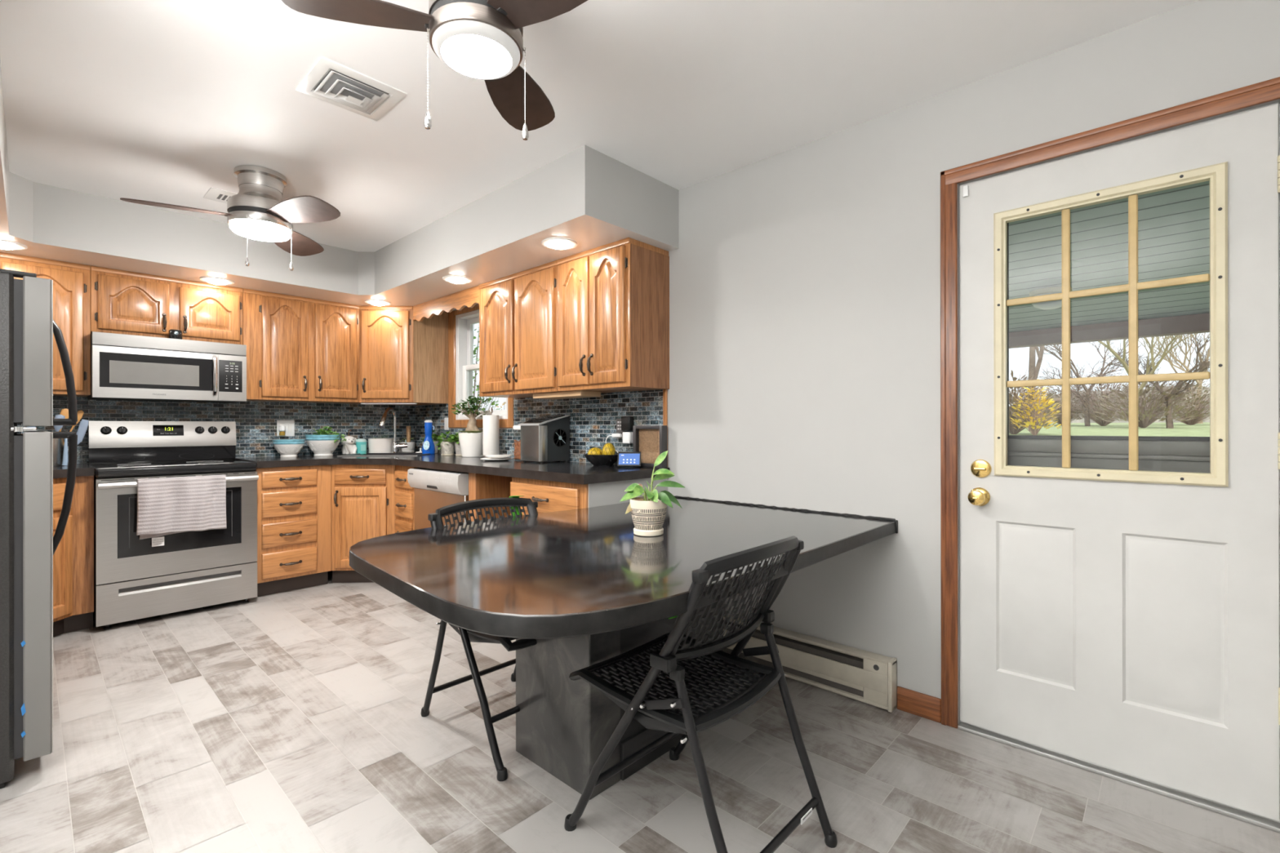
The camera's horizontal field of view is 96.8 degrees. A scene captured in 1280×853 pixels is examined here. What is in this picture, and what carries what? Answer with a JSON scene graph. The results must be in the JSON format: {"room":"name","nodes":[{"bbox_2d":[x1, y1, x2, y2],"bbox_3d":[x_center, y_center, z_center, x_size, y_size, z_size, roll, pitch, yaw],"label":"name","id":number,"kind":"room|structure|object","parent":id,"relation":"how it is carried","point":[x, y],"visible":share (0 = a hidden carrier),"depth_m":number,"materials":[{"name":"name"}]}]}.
{"room":"kitchen","nodes":[
{"label":"kitchen","id":0,"kind":"room"},
{"bbox_2d":[0,59,679,311],"bbox_3d":[-1.984,-1.120,2.949,3.120,0.316,3.176,0,0,43],"label":"soffit","id":1,"kind":"structure","parent":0,"point":[585,196],"depth_m":3.20,"materials":[{"name":"paint"}]},
{"bbox_2d":[0,239,27,249],"bbox_3d":[-3.350,-0.948,2.980,0.188,0.024,0.188,0,0,43],"label":"recessed light","id":2,"kind":"object","parent":1,"relation":"in","point":[5,245],"visible":1,"depth_m":2.98,"materials":[{"name":"white glass"}]},
{"bbox_2d":[199,276,235,284],"bbox_3d":[-2.778,-0.948,3.733,0.188,0.024,0.188,0,0,43],"label":"recessed light","id":3,"kind":"object","parent":1,"relation":"in","point":[216,281],"visible":1,"depth_m":3.70,"materials":[{"name":"white glass"}]},
{"bbox_2d":[364,299,391,306],"bbox_3d":[-2.024,-0.948,4.389,0.188,0.024,0.188,0,0,43],"label":"recessed light","id":4,"kind":"object","parent":1,"relation":"in","point":[375,302],"visible":1,"depth_m":4.35,"materials":[{"name":"white glass"}]},
{"bbox_2d":[442,275,472,284],"bbox_3d":[-1.191,-0.950,3.710,0.188,0.024,0.188,0,0,43],"label":"recessed light","id":5,"kind":"object","parent":1,"relation":"in","point":[452,278],"visible":1,"depth_m":3.67,"materials":[{"name":"white glass"}]},
{"bbox_2d":[541,237,577,249],"bbox_3d":[-0.424,-0.951,2.989,0.188,0.024,0.188,0,0,43],"label":"recessed light","id":6,"kind":"object","parent":1,"relation":"in","point":[555,243],"visible":1,"depth_m":2.96,"materials":[{"name":"white glass"}]},
{"bbox_2d":[0,0,1197,252],"bbox_3d":[-0.769,-1.340,1.026,7.820,0.120,4.656,0,0,43],"label":"ceiling","id":7,"kind":"structure","parent":0,"point":[161,101],"depth_m":2.13,"materials":[{"name":"paint"}]},
{"bbox_2d":[203,186,236,203],"bbox_3d":[-2.281,-1.273,3.180,0.200,0.008,0.230,0,0,43],"label":"ceiling vent","id":8,"kind":"object","parent":7,"relation":"in","point":[213,193],"visible":0.38,"depth_m":3.11,"materials":[{"name":"white metal"}]},
{"bbox_2d":[120,164,340,271],"bbox_3d":[-1.931,-1.025,2.802,0.931,0.503,0.917,0,0,43],"label":"ceiling fan","id":9,"kind":"object","parent":7,"relation":"hanging from","point":[259,211],"visible":1,"depth_m":2.79,"materials":[{"name":"silver metal"}]},
{"bbox_2d":[235,227,285,241],"bbox_3d":[-1.921,-0.966,2.880,0.210,0.009,0.210,0,0,43],"label":"diffuser","id":10,"kind":"object","parent":9,"relation":"attached to","point":[267,234],"depth_m":2.85,"materials":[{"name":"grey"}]},
{"bbox_2d":[295,56,407,120],"bbox_3d":[-1.099,-1.270,2.167,0.280,0.019,0.300,0,0,43],"label":"ceiling vent","id":11,"kind":"object","parent":7,"relation":"in","point":[333,82],"visible":1,"depth_m":2.15,"materials":[{"name":"white metal"}]},
{"bbox_2d":[281,0,587,140],"bbox_3d":[-0.377,-1.023,1.453,0.747,0.513,0.829,0,0,43],"label":"ceiling fan","id":12,"kind":"object","parent":7,"relation":"hanging from","point":[477,39],"visible":1,"depth_m":1.46,"materials":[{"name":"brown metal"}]},
{"bbox_2d":[440,34,511,79],"bbox_3d":[-0.436,-0.981,1.518,0.183,0.009,0.183,0,0,43],"label":"diffuser","id":13,"kind":"object","parent":12,"relation":"attached to","point":[477,56],"depth_m":1.50,"materials":[{"name":"glass"}]},
{"bbox_2d":[0,570,1279,852],"bbox_3d":[-0.763,1.173,0.954,7.620,0.060,4.456,0,0,43],"label":"floor","id":14,"kind":"structure","parent":0,"point":[287,722],"depth_m":1.89,"materials":[{"name":"tile"}]},
{"bbox_2d":[0,268,77,789],"bbox_3d":[-2.456,0.324,1.854,0.762,1.642,0.907,0,0,43],"label":"refrigerator","id":15,"kind":"object","parent":14,"relation":"on","point":[28,545],"visible":1,"depth_m":1.83,"materials":[{"name":"metal"}]},
{"bbox_2d":[53,475,93,636],"bbox_3d":[-3.284,0.711,2.695,1.542,0.871,1.021,0,0,43],"label":"base cabinet","id":16,"kind":"object","parent":14,"relation":"on","point":[73,557],"visible":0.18,"depth_m":3.14,"materials":[{"name":"brown wood"}]},
{"bbox_2d":[53,462,93,478],"bbox_3d":[-3.285,0.252,2.694,1.541,0.045,1.020,0,0,43],"label":"countertop","id":17,"kind":"structure","parent":16,"relation":"on","point":[82,468],"depth_m":3.13,"materials":[{"name":"black stone"}]},
{"bbox_2d":[53,438,64,466],"bbox_3d":[-3.441,0.144,3.304,0.128,0.172,0.128,0,0,43],"label":"utensil crock","id":18,"kind":"object","parent":17,"relation":"on","point":[58,443],"visible":0.16,"depth_m":3.30,"materials":[{"name":"metal"}]},
{"bbox_2d":[53,414,65,431],"bbox_3d":[-3.385,0.066,3.289,0.086,0.270,0.035,0,0,-2],"label":"spatula","id":19,"kind":"object","parent":18,"relation":"in","point":[57,428],"visible":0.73,"depth_m":3.29,"materials":[{"name":"blue plastic"}]},
{"bbox_2d":[62,419,88,465],"bbox_3d":[-3.330,0.092,3.350,0.024,0.272,0.112,0,0,43],"label":"spatula","id":20,"kind":"object","parent":18,"relation":"in","point":[83,424],"visible":0.78,"depth_m":3.36,"materials":[{"name":"blue plastic"}]},
{"bbox_2d":[87,421,258,630],"bbox_3d":[-2.972,0.556,3.627,0.719,1.182,0.760,0,0,43],"label":"stove","id":21,"kind":"object","parent":14,"relation":"on","point":[134,579],"visible":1,"depth_m":3.49,"materials":[{"name":"metal"}]},
{"bbox_2d":[89,459,257,477],"bbox_3d":[-2.971,0.261,3.627,0.612,0.047,0.760,0,0,43],"label":"cooktop","id":22,"kind":"object","parent":21,"relation":"in","point":[126,468],"depth_m":3.50,"materials":[{"name":"glass"}]},
{"bbox_2d":[136,475,226,546],"bbox_3d":[-2.718,0.499,3.381,0.072,0.398,0.422,0,0,43],"label":"dish towel","id":23,"kind":"object","parent":21,"relation":"hanging from","point":[165,505],"visible":1,"depth_m":3.36,"materials":[{"name":"fabric"}]},
{"bbox_2d":[255,465,331,596],"bbox_3d":[-2.578,0.712,4.109,0.649,0.870,0.460,0,0,43],"label":"base cabinet","id":24,"kind":"object","parent":14,"relation":"on","point":[294,504],"visible":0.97,"depth_m":3.91,"materials":[{"name":"brown wood"}]},
{"bbox_2d":[331,464,395,582],"bbox_3d":[-2.017,0.711,4.519,0.912,0.871,0.920,0,0,43],"label":"base cabinet","id":25,"kind":"object","parent":14,"relation":"on","point":[362,495],"visible":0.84,"depth_m":4.09,"materials":[{"name":"brown wood"}]},
{"bbox_2d":[235,451,669,484],"bbox_3d":[-1.407,0.250,3.634,3.011,0.045,1.369,0,0,43],"label":"countertop","id":26,"kind":"structure","parent":25,"relation":"on","point":[569,472],"depth_m":3.37,"materials":[{"name":"black stone"}]},
{"bbox_2d":[272,439,304,457],"bbox_3d":[-2.663,0.165,4.309,0.208,0.130,0.208,0,0,43],"label":"bowl","id":27,"kind":"object","parent":26,"relation":"on","point":[285,447],"visible":1,"depth_m":4.25,"materials":[{"name":"white ceramic"}]},
{"bbox_2d":[305,434,341,456],"bbox_3d":[-2.489,0.147,4.466,0.248,0.165,0.248,0,0,43],"label":"bowl","id":28,"kind":"object","parent":26,"relation":"on","point":[320,445],"visible":1,"depth_m":4.39,"materials":[{"name":"white ceramic"}]},
{"bbox_2d":[311,426,346,443],"bbox_3d":[-2.447,0.068,4.485,0.258,0.141,0.209,0,0,-19],"label":"trailing plant","id":29,"kind":"object","parent":28,"relation":"in","point":[320,431],"visible":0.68,"depth_m":4.45,"materials":[{"name":"green plant"}]},
{"bbox_2d":[341,429,357,454],"bbox_3d":[-2.376,0.127,4.644,0.117,0.207,0.113,0,0,-19],"label":"figurine","id":30,"kind":"object","parent":26,"relation":"on","point":[348,447],"visible":0.89,"depth_m":4.62,"materials":[{"name":"white ceramic"}]},
{"bbox_2d":[355,432,366,454],"bbox_3d":[-2.308,0.139,4.704,0.082,0.182,0.080,0,0,43],"label":"soap bottle","id":31,"kind":"object","parent":26,"relation":"on","point":[361,443],"visible":0.94,"depth_m":4.67,"materials":[{"name":"teal plastic"}]},
{"bbox_2d":[368,431,392,453],"bbox_3d":[-2.201,0.124,4.832,0.183,0.212,0.224,0,0,23],"label":"planter","id":32,"kind":"object","parent":26,"relation":"on","point":[382,445],"visible":0.96,"depth_m":4.75,"materials":[{"name":"white ceramic"}]},
{"bbox_2d":[337,453,431,456],"bbox_3d":[-2.021,0.310,4.561,0.610,0.179,0.410,0,0,-2],"label":"sink","id":33,"kind":"object","parent":26,"relation":"in","point":[357,454],"visible":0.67,"depth_m":4.42,"materials":[{"name":"silver"}]},
{"bbox_2d":[378,407,408,453],"bbox_3d":[-2.076,0.036,4.729,0.118,0.387,0.290,0,0,25],"label":"faucet","id":34,"kind":"object","parent":26,"relation":"on","point":[395,446],"visible":0.96,"depth_m":4.79,"materials":[{"name":"silver metal"}]},
{"bbox_2d":[397,426,414,453],"bbox_3d":[-2.057,0.113,5.004,0.140,0.234,0.140,0,0,43],"label":"planter","id":35,"kind":"object","parent":26,"relation":"on","point":[411,448],"visible":0.86,"depth_m":4.98,"materials":[{"name":"white ceramic"}]},
{"bbox_2d":[422,419,435,454],"bbox_3d":[-1.748,0.087,4.690,0.085,0.283,0.108,0,0,23],"label":"spray bottle","id":36,"kind":"object","parent":26,"relation":"on","point":[428,446],"visible":0.94,"depth_m":4.67,"materials":[{"name":"blue plastic"}]},
{"bbox_2d":[421,430,438,453],"bbox_3d":[-1.783,0.131,4.837,0.146,0.196,0.168,0,0,43],"label":"planter","id":37,"kind":"object","parent":26,"relation":"on","point":[433,435],"visible":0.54,"depth_m":4.83,"materials":[{"name":"white ceramic"}]},
{"bbox_2d":[435,431,458,455],"bbox_3d":[-1.516,0.132,4.495,0.196,0.192,0.215,0,0,-8],"label":"potted plant","id":38,"kind":"object","parent":26,"relation":"on","point":[447,447],"visible":0.9,"depth_m":4.45,"materials":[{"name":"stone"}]},
{"bbox_2d":[448,432,462,456],"bbox_3d":[-1.386,0.136,4.439,0.196,0.184,0.201,0,0,-7],"label":"planter","id":39,"kind":"object","parent":26,"relation":"on","point":[458,451],"visible":0.38,"depth_m":4.40,"materials":[{"name":"ceramic"}]},
{"bbox_2d":[451,395,488,457],"bbox_3d":[-1.279,-0.005,4.281,0.289,0.466,0.232,0,0,-20],"label":"bonsai tree","id":40,"kind":"object","parent":26,"relation":"on","point":[471,440],"visible":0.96,"depth_m":4.23,"materials":[{"name":"ceramic"}]},
{"bbox_2d":[480,407,499,457],"bbox_3d":[-1.085,0.043,4.140,0.156,0.370,0.156,0,0,43],"label":"paper towel holder","id":41,"kind":"object","parent":26,"relation":"on","point":[491,423],"visible":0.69,"depth_m":4.09,"materials":[{"name":"paper"}]},
{"bbox_2d":[480,457,512,461],"bbox_3d":[-0.957,0.220,3.793,0.210,0.016,0.210,0,0,43],"label":"plate","id":42,"kind":"object","parent":26,"relation":"on","point":[507,458],"visible":0.96,"depth_m":3.72,"materials":[{"name":"white ceramic"}]},
{"bbox_2d":[484,454,511,457],"bbox_3d":[-0.947,0.201,3.811,0.176,0.016,0.176,0,0,43],"label":"plate","id":43,"kind":"object","parent":42,"relation":"on","point":[488,455],"visible":1,"depth_m":3.78,"materials":[{"name":"white ceramic"}]},
{"bbox_2d":[513,425,520,460],"bbox_3d":[-0.776,0.109,3.812,0.114,0.233,0.114,0,0,43],"label":"canister","id":44,"kind":"object","parent":26,"relation":"on","point":[517,444],"visible":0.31,"depth_m":3.78,"materials":[{"name":"clear plastic"}]},
{"bbox_2d":[518,414,570,463],"bbox_3d":[-0.612,0.075,3.642,0.216,0.304,0.251,0,0,43],"label":"ice maker","id":45,"kind":"object","parent":26,"relation":"on","point":[546,438],"visible":1,"depth_m":3.57,"materials":[{"name":"metal"}]},
{"bbox_2d":[552,428,567,447],"bbox_3d":[-0.506,0.072,3.606,0.004,0.119,0.120,0,0,43],"label":"fan grille","id":46,"kind":"object","parent":45,"relation":"attached to","point":[559,435],"depth_m":3.60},
{"bbox_2d":[583,453,617,466],"bbox_3d":[-0.216,0.193,3.299,0.221,0.067,0.224,0,0,43],"label":"fruit bowl","id":47,"kind":"object","parent":26,"relation":"on","point":[595,460],"visible":0.89,"depth_m":3.22,"materials":[{"name":"black ceramic"}]},
{"bbox_2d":[587,447,602,454],"bbox_3d":[-0.261,0.161,3.327,0.092,0.075,0.096,0,0,43],"label":"fruit","id":48,"kind":"object","parent":47,"relation":"in","point":[594,451],"visible":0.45,"depth_m":3.29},
{"bbox_2d":[601,443,615,454],"bbox_3d":[-0.181,0.146,3.279,0.076,0.102,0.080,0,0,43],"label":"fruit","id":49,"kind":"object","parent":47,"relation":"in","point":[608,448],"visible":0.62,"depth_m":3.25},
{"bbox_2d":[617,451,640,466],"bbox_3d":[-0.057,0.181,3.148,0.128,0.082,0.079,0,0,5],"label":"smart display","id":50,"kind":"object","parent":26,"relation":"on","point":[625,459],"visible":1,"depth_m":3.12,"materials":[{"name":"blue plastic"}]},
{"bbox_2d":[633,425,666,467],"bbox_3d":[0.055,0.110,3.169,0.218,0.232,0.045,0,0,43],"label":"picture frame","id":51,"kind":"object","parent":26,"relation":"on","point":[651,441],"visible":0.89,"depth_m":3.17,"materials":[{"name":"black wood"}]},
{"bbox_2d":[394,465,417,533],"bbox_3d":[-1.480,0.710,4.206,0.296,0.870,0.648,0,0,43],"label":"base cabinet","id":52,"kind":"object","parent":14,"relation":"on","point":[404,495],"visible":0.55,"depth_m":3.98,"materials":[{"name":"brown wood"}]},
{"bbox_2d":[407,467,468,529],"bbox_3d":[-1.117,0.714,3.870,0.672,0.862,0.646,0,0,43],"label":"dishwasher","id":53,"kind":"object","parent":14,"relation":"on","point":[434,489],"visible":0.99,"depth_m":3.66,"materials":[{"name":"metal"}]},
{"bbox_2d":[417,467,468,495],"bbox_3d":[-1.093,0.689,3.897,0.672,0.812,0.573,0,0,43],"label":"control panel","id":54,"kind":"object","parent":53,"relation":"in","point":[466,473],"depth_m":3.48,"materials":[{"name":"plastic"}]},
{"bbox_2d":[420,495,537,781],"bbox_3d":[-0.495,0.720,2.208,0.618,0.846,0.502,0,0,43],"label":"folding chair","id":55,"kind":"object","parent":14,"relation":"on","point":[514,503],"visible":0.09,"depth_m":2.16,"materials":[{"name":"black plastic"}]},
{"bbox_2d":[468,472,511,521],"bbox_3d":[-0.802,0.709,3.613,0.078,0.871,0.593,0,0,43],"label":"cabinet end panel","id":56,"kind":"object","parent":14,"relation":"on","point":[480,486],"visible":0.02,"depth_m":3.43,"materials":[{"name":"brown wood"}]},
{"bbox_2d":[510,477,667,515],"bbox_3d":[-0.293,0.708,3.102,0.616,0.870,0.648,0,0,43],"label":"base cabinet","id":57,"kind":"object","parent":14,"relation":"on","point":[550,496],"visible":0.23,"depth_m":2.84,"materials":[{"name":"brown wood"}]},
{"bbox_2d":[349,495,897,799],"bbox_3d":[-0.024,0.758,2.084,1.272,0.768,1.772,0,0,43],"label":"dining table","id":58,"kind":"object","parent":14,"relation":"on","point":[589,590],"visible":0.88,"depth_m":1.78,"materials":[{"name":"paint"}]},
{"bbox_2d":[620,450,685,536],"bbox_3d":[0.037,0.235,2.024,0.191,0.298,0.179,0,0,43],"label":"potted plant","id":59,"kind":"object","parent":58,"relation":"on","point":[648,513],"visible":1,"depth_m":1.99,"materials":[{"name":"green plant"}]},
{"bbox_2d":[564,535,837,852],"bbox_3d":[0.165,0.721,1.596,0.618,0.843,0.502,0,0,43],"label":"folding chair","id":60,"kind":"object","parent":14,"relation":"on","point":[657,714],"visible":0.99,"depth_m":1.52,"materials":[{"name":"black plastic"}]},
{"bbox_2d":[415,0,1279,724],"bbox_3d":[0.758,-0.070,2.664,7.820,2.423,0.158,0,0,43],"label":"wall","id":61,"kind":"structure","parent":0,"point":[805,279],"depth_m":2.41,"materials":[{"name":"paint"}]},
{"bbox_2d":[448,303,513,427],"bbox_3d":[-1.211,-0.472,4.476,0.929,0.965,0.148,0,0,43],"label":"window","id":62,"kind":"structure","parent":61,"relation":"in","point":[461,366],"depth_m":4.67,"materials":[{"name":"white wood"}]},
{"bbox_2d":[478,260,561,398],"bbox_3d":[-0.698,-0.583,3.670,0.841,0.759,0.366,0,0,43],"label":"upper cabinet","id":63,"kind":"object","parent":61,"relation":"attached to","point":[518,311],"visible":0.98,"depth_m":3.52,"materials":[{"name":"brown wood"}]},
{"bbox_2d":[533,390,600,399],"bbox_3d":[-0.445,-0.188,3.419,0.450,0.030,0.160,0,0,43],"label":"light","id":64,"kind":"object","parent":63,"relation":"attached to","point":[569,394],"visible":1,"depth_m":3.33,"materials":[{"name":"plastic"}]},
{"bbox_2d":[557,237,669,393],"bbox_3d":[-0.176,-0.584,3.184,0.582,0.759,0.366,0,0,43],"label":"upper cabinet","id":65,"kind":"object","parent":61,"relation":"attached to","point":[613,298],"visible":1,"depth_m":3.02,"materials":[{"name":"brown wood"}]},
{"bbox_2d":[616,416,633,433],"bbox_3d":[-0.093,-0.011,3.313,0.124,0.098,0.048,0,0,43],"label":"adapter","id":66,"kind":"object","parent":61,"relation":"attached to","point":[625,424],"visible":0.97,"depth_m":3.28,"materials":[{"name":"black plastic"}]},
{"bbox_2d":[622,431,633,443],"bbox_3d":[-0.066,0.065,3.287,0.062,0.066,0.049,0,0,43],"label":"charger","id":67,"kind":"object","parent":66,"relation":"attached to","point":[628,437],"visible":0.81,"depth_m":3.26,"materials":[{"name":"white plastic"}]},
{"bbox_2d":[662,389,667,467],"bbox_3d":[0.139,0.004,3.134,0.025,0.443,0.014,0,0,43],"label":"trim","id":68,"kind":"structure","parent":61,"relation":"attached to","point":[664,391],"depth_m":3.13,"materials":[{"name":"brown wood"}]},
{"bbox_2d":[723,613,897,712],"bbox_3d":[0.585,1.039,2.683,1.189,0.199,0.064,0,0,43],"label":"baseboard heater","id":69,"kind":"object","parent":61,"relation":"attached to","point":[868,677],"visible":0.59,"depth_m":2.43,"materials":[{"name":"metal"}]},
{"bbox_2d":[897,686,941,723],"bbox_3d":[1.100,1.095,2.241,0.164,0.092,0.013,0,0,43],"label":"baseboard","id":70,"kind":"structure","parent":61,"relation":"attached to","point":[921,704],"depth_m":2.23,"materials":[{"name":"brown wood"}]},
{"bbox_2d":[940,171,958,728],"bbox_3d":[1.499,0.082,1.865,0.934,2.118,0.018,0,0,43],"label":"trim","id":71,"kind":"structure","parent":61,"relation":"attached to","point":[948,193],"depth_m":2.16,"materials":[{"name":"brown wood"}]},
{"bbox_2d":[1007,222,1209,473],"bbox_3d":[1.592,0.106,1.965,0.805,2.030,0.036,0,0,43],"label":"storm door","id":72,"kind":"structure","parent":61,"relation":"in","point":[1166,454],"depth_m":1.94,"materials":[{"name":"white plastic"}]},
{"bbox_2d":[940,76,1279,185],"bbox_3d":[1.498,-0.948,1.866,0.934,0.058,0.018,0,0,43],"label":"trim","id":73,"kind":"structure","parent":61,"relation":"attached to","point":[1268,91],"depth_m":1.81,"materials":[{"name":"brown wood"}]},
{"bbox_2d":[957,720,1279,833],"bbox_3d":[1.550,1.129,1.919,0.820,0.024,0.152,0,0,43],"label":"threshold","id":74,"kind":"object","parent":61,"relation":"attached to","point":[1256,820],"depth_m":1.81,"materials":[{"name":"metal"}]},
{"bbox_2d":[959,101,1279,818],"bbox_3d":[1.563,0.103,1.935,0.820,2.048,0.130,0,0,43],"label":"trim","id":75,"kind":"structure","parent":61,"relation":"attached to","point":[1278,103],"depth_m":1.85,"materials":[{"name":"paint"}]},
{"bbox_2d":[960,103,1279,821],"bbox_3d":[1.502,0.102,1.863,0.816,2.026,0.117,0,0,43],"label":"door","id":76,"kind":"structure","parent":61,"relation":"in","point":[1126,621],"depth_m":1.81,"materials":[{"name":"paint"}]},
{"bbox_3d":[-3.231,-0.064,4.007,0.150,2.423,3.326,0,0,43],"label":"wall","id":77,"kind":"structure","parent":0,"visible":0},
{"bbox_2d":[90,266,243,344],"bbox_3d":[-3.110,-0.764,3.754,0.357,0.392,0.760,0,0,43],"label":"upper cabinet","id":78,"kind":"object","parent":77,"relation":"attached to","point":[123,302],"visible":0.98,"depth_m":3.62,"materials":[{"name":"brown wood"}]},
{"bbox_2d":[87,331,246,403],"bbox_3d":[-3.072,-0.364,3.717,0.462,0.385,0.757,0,0,43],"label":"microwave","id":79,"kind":"object","parent":78,"relation":"attached to","point":[124,367],"visible":1,"depth_m":3.56,"materials":[{"name":"metal"}]},
{"bbox_2d":[168,329,182,339],"bbox_3d":[-2.958,-0.587,3.620,0.050,0.060,0.068,0,0,43],"label":"gadget","id":80,"kind":"object","parent":79,"relation":"on","point":[173,334],"visible":0.94,"depth_m":3.60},
{"bbox_2d":[17,395,415,462],"bbox_3d":[-3.123,0.009,4.007,0.008,0.443,3.162,0,0,43],"label":"backsplash","id":81,"kind":"structure","parent":77,"relation":"attached to","point":[255,421],"depth_m":4.28,"materials":[{"name":"tile"}]},
{"bbox_2d":[0,252,90,396],"bbox_3d":[-3.720,-0.574,3.098,0.357,0.772,1.028,0,0,43],"label":"upper cabinet","id":82,"kind":"object","parent":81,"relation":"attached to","point":[71,281],"visible":0.5,"depth_m":3.32,"materials":[{"name":"brown wood"}]},
{"bbox_2d":[276,420,294,436],"bbox_3d":[-2.745,0.014,4.402,0.008,0.126,0.120,0,0,43],"label":"wall outlet","id":83,"kind":"object","parent":81,"relation":"attached to","point":[290,424],"visible":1,"depth_m":4.41,"materials":[{"name":"white plastic"}]},
{"bbox_2d":[242,288,359,403],"bbox_3d":[-2.586,-0.576,4.317,0.357,0.769,0.775,0,0,43],"label":"upper cabinet","id":84,"kind":"object","parent":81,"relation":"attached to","point":[300,349],"visible":0.99,"depth_m":4.20,"materials":[{"name":"brown wood"}]},
{"bbox_2d":[350,305,448,405],"bbox_3d":[-2.027,-0.570,4.737,0.602,0.782,0.615,0,0,43],"label":"upper cabinet","id":85,"kind":"object","parent":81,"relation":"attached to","point":[402,359],"depth_m":4.52,"materials":[{"name":"brown wood"}]},
{"bbox_2d":[413,285,479,321],"bbox_3d":[-1.446,-0.895,4.205,0.980,0.134,0.019,0,0,43],"label":"valance","id":86,"kind":"object","parent":85,"relation":"attached to","point":[469,297],"visible":0.98,"depth_m":4.16,"materials":[{"name":"brown wood"}]},
{"label":"outside","id":87,"kind":"structure","parent":0,"visible":0},
{"bbox_2d":[1008,422,1209,436],"bbox_3d":[19.724,0.356,65.241,200.000,2.800,117.600,0,0,43],"label":"lawn","id":88,"kind":"structure","parent":87,"point":[1157,429],"depth_m":17.26,"materials":[{"name":"plant"}]},
{"bbox_2d":[472,324,502,410],"bbox_3d":[-3.658,-0.838,12.312,1.512,4.588,1.570,0,0,-30],"label":"shrub","id":89,"kind":"object","parent":88,"relation":"on","point":[493,402],"visible":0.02,"depth_m":12.41,"materials":[{"name":"green plant"}]},
{"bbox_2d":[1008,377,1062,435],"bbox_3d":[9.773,-0.469,14.012,1.130,1.453,1.100,0,0,-10],"label":"forsythia","id":90,"kind":"object","parent":88,"relation":"on","point":[1033,423],"visible":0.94,"depth_m":13.93,"materials":[{"name":"plant"}]},
{"bbox_2d":[1008,369,1062,434],"bbox_3d":[9.864,-0.621,15.014,2.232,1.734,2.168,0,0,29],"label":"shrub","id":91,"kind":"object","parent":88,"relation":"on","point":[1012,399],"visible":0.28,"depth_m":14.60,"materials":[{"name":"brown plant"}]},
{"bbox_2d":[1028,346,1044,431],"bbox_3d":[12.557,-3.977,17.940,4.971,8.308,5.242,0,0,-5],"label":"tree","id":92,"kind":"object","parent":88,"relation":"on","point":[1033,371],"visible":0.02,"depth_m":17.93,"materials":[{"name":"plant"}]},
{"bbox_2d":[1022,375,1116,425],"bbox_3d":[19.349,-1.155,26.061,4.218,2.310,3.904,0,0,-23],"label":"shrub","id":93,"kind":"object","parent":88,"relation":"on","point":[1060,418],"visible":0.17,"depth_m":25.61,"materials":[{"name":"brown plant"}]},
{"bbox_2d":[1037,339,1150,426],"bbox_3d":[19.281,-2.304,25.241,5.066,4.673,2.857,0,0,29],"label":"tree","id":94,"kind":"object","parent":88,"relation":"on","point":[1086,419],"visible":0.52,"depth_m":24.57,"materials":[{"name":"plant"}]},
{"bbox_2d":[1040,364,1166,426],"bbox_3d":[19.417,-1.284,23.910,4.336,2.610,4.330,0,0,39],"label":"shrub","id":95,"kind":"object","parent":88,"relation":"on","point":[1102,423],"visible":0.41,"depth_m":23.78,"materials":[{"name":"plant"}]},
{"bbox_2d":[1040,384,1209,422],"bbox_3d":[24.905,-1.405,45.122,117.000,2.688,4.000,0,0,43],"label":"hedge","id":96,"kind":"object","parent":88,"relation":"on","point":[1082,420],"visible":0.02,"depth_m":36.04,"materials":[{"name":"plant"}]},
{"bbox_2d":[1081,372,1206,427],"bbox_3d":[17.660,-0.909,20.100,3.243,1.999,3.265,0,0,3],"label":"shrub","id":97,"kind":"object","parent":88,"relation":"on","point":[1147,416],"visible":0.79,"depth_m":19.65,"materials":[{"name":"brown plant"}]},
{"bbox_2d":[1097,333,1198,398],"bbox_3d":[16.198,-2.873,18.838,4.305,5.967,4.441,0,0,43],"label":"tree","id":98,"kind":"object","parent":88,"relation":"on","point":[1151,347],"visible":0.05,"depth_m":19.05,"materials":[{"name":"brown plant"}]},
{"bbox_2d":[1100,333,1209,428],"bbox_3d":[18.119,-1.474,19.431,2.418,3.154,3.495,0,0,-22],"label":"tree","id":99,"kind":"object","parent":88,"relation":"on","point":[1169,424],"visible":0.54,"depth_m":19.00,"materials":[{"name":"plant"}]},
{"bbox_2d":[1139,379,1209,425],"bbox_3d":[23.365,-1.131,23.904,4.589,2.211,4.596,0,0,43],"label":"shrub","id":100,"kind":"object","parent":88,"relation":"on","point":[1201,415],"visible":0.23,"depth_m":23.73,"materials":[{"name":"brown plant"}]},
{"bbox_2d":[1142,332,1209,423],"bbox_3d":[27.642,-3.385,28.375,3.348,6.560,4.181,0,0,-35],"label":"tree","id":101,"kind":"object","parent":88,"relation":"on","point":[1197,381],"visible":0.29,"depth_m":28.77,"materials":[{"name":"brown plant"}]},
{"bbox_3d":[2.907,1.260,3.269,8.200,0.200,3.654,0,0,43],"label":"floor","id":102,"kind":"structure","parent":0,"visible":0},
{"bbox_3d":[2.201,0.222,6.270,0.120,1.900,0.120,0,0,43],"label":"porch post","id":103,"kind":"object","parent":102,"relation":"on","visible":0},
{"bbox_2d":[1008,312,1209,348],"bbox_3d":[4.513,-0.786,4.119,7.400,0.130,0.140,0,0,43],"label":"beam","id":104,"kind":"structure","parent":103,"relation":"on","point":[1193,323],"depth_m":4.64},
{"bbox_2d":[1008,180,1209,332],"bbox_3d":[3.340,-1.181,2.931,7.500,0.679,3.950,0,0,43],"label":"ceiling","id":105,"kind":"structure","parent":104,"relation":"on","point":[1174,224],"depth_m":3.59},
{"bbox_2d":[1029,286,1072,309],"bbox_3d":[3.022,-0.933,4.181,0.260,0.134,0.260,0,0,43],"label":"lamp","id":106,"kind":"object","parent":105,"relation":"attached to","point":[1053,304],"visible":0.59,"depth_m":4.12,"materials":[{"name":"beige plastic"}]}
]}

